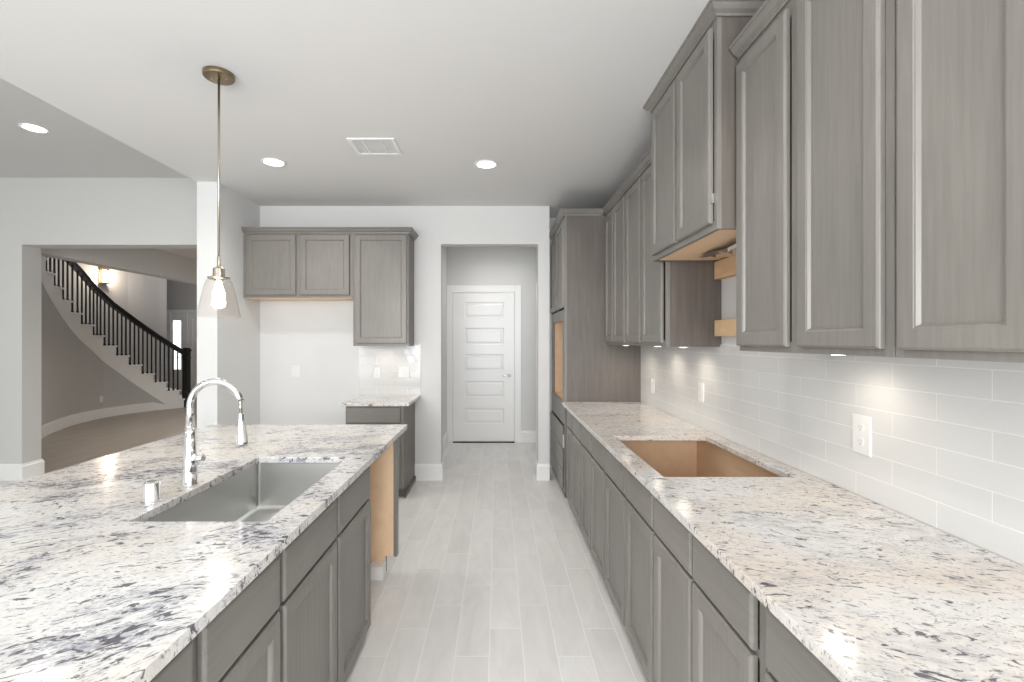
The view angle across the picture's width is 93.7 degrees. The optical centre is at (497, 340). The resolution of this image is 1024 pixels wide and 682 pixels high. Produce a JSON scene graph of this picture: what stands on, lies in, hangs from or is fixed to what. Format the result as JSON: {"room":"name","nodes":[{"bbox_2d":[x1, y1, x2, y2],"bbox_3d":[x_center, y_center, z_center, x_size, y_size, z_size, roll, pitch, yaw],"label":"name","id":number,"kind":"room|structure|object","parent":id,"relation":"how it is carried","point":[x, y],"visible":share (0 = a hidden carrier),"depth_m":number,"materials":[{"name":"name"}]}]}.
{"room":"kitchen","nodes":[
{"label":"kitchen","id":0,"kind":"room"},
{"bbox_2d":[0,78,188,177],"bbox_3d":[-4.567,-1.825,1.230,3.665,0.150,8.260,0,0,0],"label":"ceiling","id":1,"kind":"structure","parent":0,"point":[73,148],"depth_m":4.37,"materials":[{"name":"grey paint"}]},
{"bbox_2d":[18,123,49,133],"bbox_3d":[-3.810,-1.745,3.950,0.194,0.008,0.194,0,0,0],"label":"recessed light","id":2,"kind":"object","parent":1,"relation":"in","point":[27,126],"visible":1,"depth_m":3.95,"materials":[{"name":"white glass"}]},
{"bbox_2d":[41,281,163,425],"bbox_3d":[-7.206,0.051,8.627,0.816,2.899,4.133,0,0,-8],"label":"wall","id":3,"kind":"structure","parent":0,"point":[74,378],"depth_m":8.49,"materials":[{"name":"grey paint"}]},
{"bbox_2d":[41,401,179,438],"bbox_3d":[-7.179,1.410,8.626,0.792,0.180,4.087,0,0,-8],"label":"baseboard","id":4,"kind":"structure","parent":3,"relation":"attached to","point":[59,424],"depth_m":9.24,"materials":[{"name":"white wood"}]},
{"bbox_2d":[47,257,166,387],"bbox_3d":[-7.945,-1.100,7.955,1.518,5.200,7.095,0,0,-12],"label":"wall","id":5,"kind":"structure","parent":0,"point":[144,297],"depth_m":10.91,"materials":[{"name":"grey paint"}]},
{"bbox_2d":[99,267,109,283],"bbox_3d":[-8.502,-1.408,10.383,0.120,0.360,0.150,0,0,20],"label":"wall sconce","id":6,"kind":"object","parent":5,"relation":"attached to","point":[102,271],"visible":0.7,"depth_m":10.35,"materials":[{"name":"white glass"}]},
{"bbox_2d":[41,249,196,284],"bbox_3d":[-5.410,-2.360,7.640,0.180,2.680,4.520,0,0,0],"label":"ceiling","id":7,"kind":"structure","parent":0,"point":[158,263],"depth_m":7.14,"materials":[{"name":"white paint"}]},
{"bbox_2d":[167,279,196,309],"bbox_3d":[-6.750,-1.100,13.075,10.500,5.200,0.150,0,0,0],"label":"wall","id":8,"kind":"structure","parent":0,"point":[180,295],"depth_m":13.00,"materials":[{"name":"grey paint"}]},
{"bbox_2d":[171,313,181,394],"bbox_3d":[-8.670,0.380,13.010,0.320,2.240,0.040,0,0,0],"label":"window","id":9,"kind":"structure","parent":8,"relation":"in","point":[176,318],"depth_m":12.99,"materials":[{"name":"white glass"}]},
{"bbox_2d":[167,310,196,387],"bbox_3d":[-7.970,0.335,12.995,1.940,2.330,0.050,0,0,0],"label":"door frame","id":10,"kind":"structure","parent":8,"relation":"attached to","point":[184,312],"depth_m":12.97,"materials":[{"name":"white wood"}]},
{"bbox_2d":[188,313,196,390],"bbox_3d":[-7.840,0.375,13.000,1.080,2.230,0.020,0,0,0],"label":"door","id":11,"kind":"structure","parent":8,"relation":"in","point":[192,317],"depth_m":12.99,"materials":[{"name":"white wood"}]},
{"bbox_2d":[197,182,259,428],"bbox_3d":[-2.643,0.028,4.765,0.185,2.945,0.790,0,0,0],"label":"wall","id":12,"kind":"structure","parent":0,"point":[228,331],"depth_m":4.50,"materials":[{"name":"white paint"}]},
{"bbox_2d":[0,178,548,463],"bbox_3d":[-2.920,-0.125,5.270,6.960,3.250,0.220,0,0,0],"label":"wall","id":13,"kind":"structure","parent":0,"point":[316,337],"depth_m":5.16,"materials":[{"name":"white paint"}]},
{"bbox_2d":[0,459,44,480],"bbox_3d":[-5.746,1.413,5.270,1.308,0.175,0.256,0,0,0],"label":"baseboard","id":14,"kind":"structure","parent":13,"relation":"attached to","point":[8,472],"depth_m":5.15,"materials":[{"name":"white wood"}]},
{"bbox_2d":[291,366,299,377],"bbox_3d":[-2.165,0.335,5.155,0.095,0.130,0.010,0,0,0],"label":"light switch","id":15,"kind":"object","parent":13,"relation":"attached to","point":[295,370],"visible":1,"depth_m":5.15,"materials":[{"name":"white plastic"}]},
{"bbox_2d":[241,227,352,300],"bbox_3d":[-1.998,-0.778,4.967,1.099,0.704,0.384,0,0,0],"label":"upper cabinet","id":16,"kind":"object","parent":13,"relation":"attached to","point":[281,263],"visible":0.98,"depth_m":4.81,"materials":[{"name":"grey wood"}]},
{"bbox_2d":[373,367,380,377],"bbox_3d":[-1.290,0.345,5.146,0.078,0.125,0.009,0,0,0],"label":"wall outlet","id":17,"kind":"object","parent":13,"relation":"attached to","point":[376,370],"visible":1,"depth_m":5.15,"materials":[{"name":"white plastic"}]},
{"bbox_2d":[352,227,417,345],"bbox_3d":[-1.147,-0.537,4.968,0.599,1.185,0.385,0,0,0],"label":"upper cabinet","id":18,"kind":"object","parent":13,"relation":"attached to","point":[383,257],"visible":1,"depth_m":4.81,"materials":[{"name":"grey wood"}]},
{"bbox_2d":[359,344,420,394],"bbox_3d":[-1.156,0.307,5.155,0.662,0.549,0.009,0,0,0],"label":"backsplash","id":19,"kind":"structure","parent":13,"relation":"attached to","point":[389,358],"depth_m":5.15,"materials":[{"name":"white tile"}]},
{"bbox_2d":[398,367,409,377],"bbox_3d":[-1.000,0.340,5.146,0.120,0.120,0.010,0,0,0],"label":"light switch","id":20,"kind":"object","parent":13,"relation":"attached to","point":[403,372],"visible":1,"depth_m":5.15,"materials":[{"name":"white plastic"}]},
{"bbox_2d":[415,461,443,480],"bbox_3d":[-0.736,1.413,5.226,0.298,0.175,0.168,0,0,0],"label":"baseboard","id":21,"kind":"structure","parent":13,"relation":"attached to","point":[423,472],"depth_m":5.14,"materials":[{"name":"white wood"}]},
{"bbox_2d":[535,460,549,480],"bbox_3d":[0.491,1.413,5.226,0.138,0.175,0.168,0,0,0],"label":"baseboard","id":22,"kind":"structure","parent":13,"relation":"attached to","point":[542,471],"depth_m":5.14,"materials":[{"name":"white wood"}]},
{"bbox_2d":[0,396,647,681],"bbox_3d":[-5.200,1.550,5.650,13.600,0.100,17.100,0,0,0],"label":"floor","id":23,"kind":"structure","parent":0,"point":[491,578],"depth_m":3.01,"materials":[{"name":"grey tile"}]},
{"bbox_2d":[41,256,191,407],"bbox_3d":[-7.722,-0.455,8.794,2.037,3.910,5.659,0,0,-6],"label":"staircase","id":24,"kind":"structure","parent":23,"relation":"on","point":[85,332],"depth_m":9.52,"materials":[{"name":"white wood"}]},
{"bbox_2d":[150,640,192,681],"bbox_3d":[-0.971,1.056,0.770,0.658,0.888,0.539,0,0,0],"label":"base cabinet","id":25,"kind":"object","parent":23,"relation":"on","point":[180,668],"visible":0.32,"depth_m":0.97,"materials":[{"name":"grey wood"}]},
{"bbox_2d":[192,555,279,681],"bbox_3d":[-0.971,1.056,1.243,0.658,0.888,0.398,0,0,0],"label":"base cabinet","id":26,"kind":"object","parent":23,"relation":"on","point":[241,643],"visible":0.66,"depth_m":1.23,"materials":[{"name":"grey wood"}]},
{"bbox_2d":[277,466,370,681],"bbox_3d":[-0.971,1.056,1.949,0.658,0.888,1.006,0,0,0],"label":"base cabinet","id":27,"kind":"object","parent":23,"relation":"on","point":[324,609],"visible":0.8,"depth_m":1.85,"materials":[{"name":"grey wood"}]},
{"bbox_2d":[0,424,406,681],"bbox_3d":[-1.302,0.597,1.895,1.356,0.030,2.870,0,0,0],"label":"countertop","id":28,"kind":"structure","parent":27,"relation":"on","point":[91,590],"depth_m":1.34,"materials":[{"name":"stone"}]},
{"bbox_2d":[140,480,162,504],"bbox_3d":[-1.250,0.545,1.735,0.068,0.074,0.068,0,0,0],"label":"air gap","id":29,"kind":"object","parent":28,"relation":"on","point":[151,490],"visible":1,"depth_m":1.72,"materials":[{"name":"silver metal"}]},
{"bbox_2d":[181,378,247,486],"bbox_3d":[-1.137,0.367,1.930,0.262,0.430,0.066,0,0,0],"label":"kitchen faucet","id":30,"kind":"object","parent":28,"relation":"on","point":[190,457],"visible":1,"depth_m":1.92,"materials":[{"name":"silver metal"}]},
{"bbox_2d":[145,463,340,521],"bbox_3d":[-0.966,0.727,1.970,0.508,0.226,0.908,0,0,0],"label":"sink","id":31,"kind":"object","parent":28,"relation":"in","point":[257,493],"visible":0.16,"depth_m":2.32,"materials":[{"name":"silver metal"}]},
{"bbox_2d":[371,561,385,579],"bbox_3d":[-0.757,1.458,3.042,0.085,0.085,0.084,0,0,0],"label":"block","id":32,"kind":"object","parent":23,"relation":"on","point":[378,568],"visible":0.8,"depth_m":3.00,"materials":[{"name":"white ceramic"}]},
{"bbox_2d":[346,402,415,497],"bbox_3d":[-1.151,1.056,4.832,0.558,0.888,0.655,0,0,0],"label":"base cabinet","id":33,"kind":"object","parent":23,"relation":"on","point":[354,414],"visible":0.44,"depth_m":4.53,"materials":[{"name":"grey wood"}]},
{"bbox_2d":[342,395,419,405],"bbox_3d":[-1.137,0.597,4.810,0.624,0.030,0.680,0,0,0],"label":"countertop","id":34,"kind":"structure","parent":33,"relation":"on","point":[363,400],"depth_m":4.66,"materials":[{"name":"stone"}]},
{"bbox_2d":[368,437,398,570],"bbox_3d":[-0.972,1.056,3.100,0.657,0.887,0.050,0,0,0],"label":"end panel","id":35,"kind":"object","parent":23,"relation":"on","point":[384,471],"visible":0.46,"depth_m":3.08,"materials":[{"name":"brown wood"}]},
{"bbox_2d":[567,410,592,549],"bbox_3d":[1.000,1.056,3.905,0.731,0.888,1.258,0,0,0],"label":"base cabinet","id":36,"kind":"object","parent":23,"relation":"on","point":[579,455],"visible":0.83,"depth_m":3.70,"materials":[{"name":"grey wood"}]},
{"bbox_2d":[549,209,640,497],"bbox_3d":[0.982,0.130,5.083,0.772,2.740,1.143,0,0,0],"label":"tall cabinet","id":37,"kind":"object","parent":23,"relation":"on","point":[585,368],"visible":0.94,"depth_m":4.56,"materials":[{"name":"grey wood"}]},
{"bbox_2d":[591,434,780,681],"bbox_3d":[1.000,1.056,2.622,0.731,0.888,1.301,0,0,0],"label":"base cabinet","id":38,"kind":"object","parent":23,"relation":"on","point":[622,508],"visible":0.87,"depth_m":2.58,"materials":[{"name":"grey wood"}]},
{"bbox_2d":[654,497,766,681],"bbox_3d":[1.000,1.056,1.568,0.731,0.888,0.798,0,0,0],"label":"base cabinet","id":39,"kind":"object","parent":23,"relation":"on","point":[709,626],"visible":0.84,"depth_m":1.53,"materials":[{"name":"grey wood"}]},
{"bbox_2d":[765,608,840,681],"bbox_3d":[1.000,1.056,0.763,0.731,0.888,0.804,0,0,0],"label":"base cabinet","id":40,"kind":"object","parent":23,"relation":"on","point":[788,659],"visible":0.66,"depth_m":1.05,"materials":[{"name":"grey wood"}]},
{"bbox_2d":[562,402,1023,681],"bbox_3d":[0.988,0.597,2.428,0.746,0.030,4.255,0,0,0],"label":"countertop","id":41,"kind":"structure","parent":40,"relation":"on","point":[875,592],"depth_m":1.24,"materials":[{"name":"stone"}]},
{"bbox_2d":[0,0,708,259],"bbox_3d":[-1.860,-1.663,5.050,6.920,0.465,15.900,0,0,0],"label":"ceiling","id":42,"kind":"structure","parent":0,"point":[554,93],"depth_m":2.74,"materials":[{"name":"white paint"}]},
{"bbox_2d":[202,66,234,302],"bbox_3d":[-1.508,-0.786,2.600,0.214,1.318,0.214,0,0,0],"label":"pendant lamp","id":43,"kind":"object","parent":42,"relation":"hanging from","point":[214,74],"visible":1,"depth_m":2.59,"materials":[{"name":"silver metal"}]},
{"bbox_2d":[260,158,286,166],"bbox_3d":[-1.810,-1.440,3.886,0.194,0.008,0.194,0,0,0],"label":"recessed light","id":44,"kind":"object","parent":42,"relation":"in","point":[273,162],"visible":1,"depth_m":3.88,"materials":[{"name":"white glass"}]},
{"bbox_2d":[347,138,401,154],"bbox_3d":[-0.905,-1.440,3.570,0.340,0.010,0.300,0,0,0],"label":"ceiling vent","id":45,"kind":"object","parent":42,"relation":"in","point":[367,146],"visible":1,"depth_m":3.57,"materials":[{"name":"white metal"}]},
{"bbox_2d":[474,160,497,168],"bbox_3d":[-0.090,-1.440,3.930,0.194,0.008,0.194,0,0,0],"label":"recessed light","id":46,"kind":"object","parent":42,"relation":"in","point":[483,164],"visible":1,"depth_m":3.92,"materials":[{"name":"white glass"}]},
{"bbox_2d":[443,247,446,436],"bbox_3d":[-0.820,0.028,6.185,0.160,2.945,1.750,0,0,0],"label":"wall","id":47,"kind":"structure","parent":0,"point":[444,248],"depth_m":6.73,"materials":[{"name":"white paint"}]},
{"bbox_2d":[443,431,447,451],"bbox_3d":[-0.735,1.413,6.229,0.026,0.175,1.698,0,0,0],"label":"baseboard","id":48,"kind":"structure","parent":47,"relation":"attached to","point":[445,438],"depth_m":6.69,"materials":[{"name":"white wood"}]},
{"bbox_2d":[447,247,535,441],"bbox_3d":[-0.100,0.028,7.130,1.600,2.945,0.140,0,0,0],"label":"wall","id":49,"kind":"structure","parent":0,"point":[465,265],"depth_m":7.06,"materials":[{"name":"white paint"}]},
{"bbox_2d":[453,292,513,440],"bbox_3d":[-0.199,0.388,7.029,0.898,2.185,0.061,0,0,0],"label":"door","id":50,"kind":"structure","parent":49,"relation":"in","point":[483,322],"depth_m":7.05,"materials":[{"name":"white wood"}]},
{"bbox_2d":[447,285,520,442],"bbox_3d":[-0.199,0.345,7.045,1.102,2.310,0.030,0,0,0],"label":"door frame","id":51,"kind":"structure","parent":49,"relation":"attached to","point":[516,289],"depth_m":7.04,"materials":[{"name":"white wood"}]},
{"bbox_2d":[521,431,535,442],"bbox_3d":[0.459,1.413,7.051,0.213,0.175,0.018,0,0,0],"label":"baseboard","id":52,"kind":"structure","parent":49,"relation":"attached to","point":[526,436],"depth_m":7.04,"materials":[{"name":"white wood"}]},
{"bbox_2d":[536,247,536,282],"bbox_3d":[0.583,0.028,6.362,0.035,2.945,1.395,0,0,0],"label":"wall","id":53,"kind":"structure","parent":0,"point":[536,247],"depth_m":6.92,"materials":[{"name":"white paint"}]},
{"bbox_2d":[536,283,536,447],"bbox_3d":[0.555,0.350,6.250,0.020,2.300,1.000,0,0,0],"label":"door frame","id":54,"kind":"structure","parent":53,"relation":"attached to","point":[536,283],"depth_m":6.67,"materials":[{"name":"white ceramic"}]},
{"bbox_2d":[549,218,555,467],"bbox_3d":[0.985,0.028,5.720,0.770,2.945,0.120,0,0,0],"label":"wall","id":55,"kind":"structure","parent":0,"point":[551,220],"depth_m":5.66,"materials":[{"name":"white paint"}]},
{"bbox_2d":[644,276,1022,565],"bbox_3d":[1.485,0.028,1.400,0.230,2.945,8.600,0,0,0],"label":"wall","id":56,"kind":"structure","parent":0,"point":[728,286],"depth_m":2.83,"materials":[{"name":"white paint"}]},
{"bbox_2d":[602,186,626,344],"bbox_3d":[1.179,-0.604,4.194,0.379,1.283,0.721,0,0,0],"label":"upper cabinet","id":57,"kind":"object","parent":56,"relation":"attached to","point":[614,209],"visible":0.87,"depth_m":4.15,"materials":[{"name":"grey wood"}]},
{"bbox_2d":[651,379,654,393],"bbox_3d":[1.357,0.400,4.190,0.009,0.125,0.078,0,0,0],"label":"wall outlet","id":58,"kind":"object","parent":56,"relation":"attached to","point":[652,380],"visible":1,"depth_m":4.17,"materials":[{"name":"white plastic"}]},
{"bbox_2d":[621,148,720,346],"bbox_3d":[1.179,-0.604,3.381,0.379,1.283,0.902,0,0,0],"label":"upper cabinet","id":59,"kind":"object","parent":56,"relation":"attached to","point":[668,304],"visible":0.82,"depth_m":3.07,"materials":[{"name":"grey wood"}]},
{"bbox_2d":[698,382,703,401],"bbox_3d":[1.357,0.345,3.200,0.009,0.125,0.078,0,0,0],"label":"wall outlet","id":60,"kind":"object","parent":56,"relation":"attached to","point":[700,385],"visible":1,"depth_m":3.19,"materials":[{"name":"white plastic"}]},
{"bbox_2d":[643,0,765,261],"bbox_3d":[1.135,-0.963,2.494,0.469,0.965,0.953,0,0,0],"label":"upper cabinet","id":61,"kind":"object","parent":56,"relation":"attached to","point":[692,106],"visible":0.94,"depth_m":2.26,"materials":[{"name":"grey wood"}]},
{"bbox_2d":[698,244,735,257],"bbox_3d":[1.225,-0.443,2.439,0.185,0.073,0.579,0,0,0],"label":"flap","id":62,"kind":"object","parent":61,"relation":"hanging from","point":[730,251],"visible":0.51,"depth_m":2.52,"materials":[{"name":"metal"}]},
{"bbox_2d":[714,256,735,279],"bbox_3d":[1.343,-0.422,2.507,0.054,0.105,0.815,0,0,0],"label":"cleat","id":63,"kind":"object","parent":56,"relation":"attached to","point":[725,268],"visible":0.18,"depth_m":2.79,"materials":[{"name":"brown wood"}]},
{"bbox_2d":[715,319,735,335],"bbox_3d":[1.344,-0.073,2.507,0.052,0.097,0.815,0,0,0],"label":"cleat","id":64,"kind":"object","parent":56,"relation":"attached to","point":[727,327],"visible":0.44,"depth_m":2.77,"materials":[{"name":"brown wood"}]},
{"bbox_2d":[720,343,736,345],"bbox_3d":[1.366,0.025,2.500,0.008,0.016,0.901,0,0,0],"label":"trim","id":65,"kind":"structure","parent":56,"relation":"attached to","point":[722,344],"depth_m":2.83,"materials":[{"name":"white paint"}]},
{"bbox_2d":[729,0,895,356],"bbox_3d":[1.179,-0.606,1.651,0.379,1.299,0.802,0,0,0],"label":"upper cabinet","id":66,"kind":"object","parent":56,"relation":"attached to","point":[816,79],"visible":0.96,"depth_m":1.56,"materials":[{"name":"grey wood"}]},
{"bbox_2d":[641,346,1023,565],"bbox_3d":[1.365,0.307,1.978,0.009,0.549,5.157,0,0,0],"label":"backsplash","id":67,"kind":"structure","parent":56,"relation":"attached to","point":[948,435],"depth_m":1.68,"materials":[{"name":"white tile"}]},
{"bbox_2d":[853,414,871,456],"bbox_3d":[1.357,0.352,1.790,0.009,0.145,0.090,0,0,0],"label":"wall outlet","id":68,"kind":"object","parent":56,"relation":"attached to","point":[862,425],"visible":1,"depth_m":1.78,"materials":[{"name":"white plastic"}]},
{"bbox_2d":[857,423,863,431],"bbox_3d":[1.354,0.326,1.790,0.003,0.033,0.034,0,0,0],"label":"socket","id":69,"kind":"object","parent":68,"relation":"attached to","point":[860,426],"depth_m":1.79,"materials":[{"name":"grey plastic"}]},
{"bbox_2d":[857,437,863,445],"bbox_3d":[1.354,0.378,1.790,0.003,0.033,0.034,0,0,0],"label":"socket","id":70,"kind":"object","parent":68,"relation":"attached to","point":[860,440],"depth_m":1.79,"materials":[{"name":"grey plastic"}]},
{"bbox_2d":[896,0,1023,362],"bbox_3d":[1.179,-0.606,0.789,0.379,1.299,0.918,0,0,0],"label":"upper cabinet","id":71,"kind":"object","parent":56,"relation":"attached to","point":[960,63],"visible":1,"depth_m":1.06,"materials":[{"name":"grey wood"}]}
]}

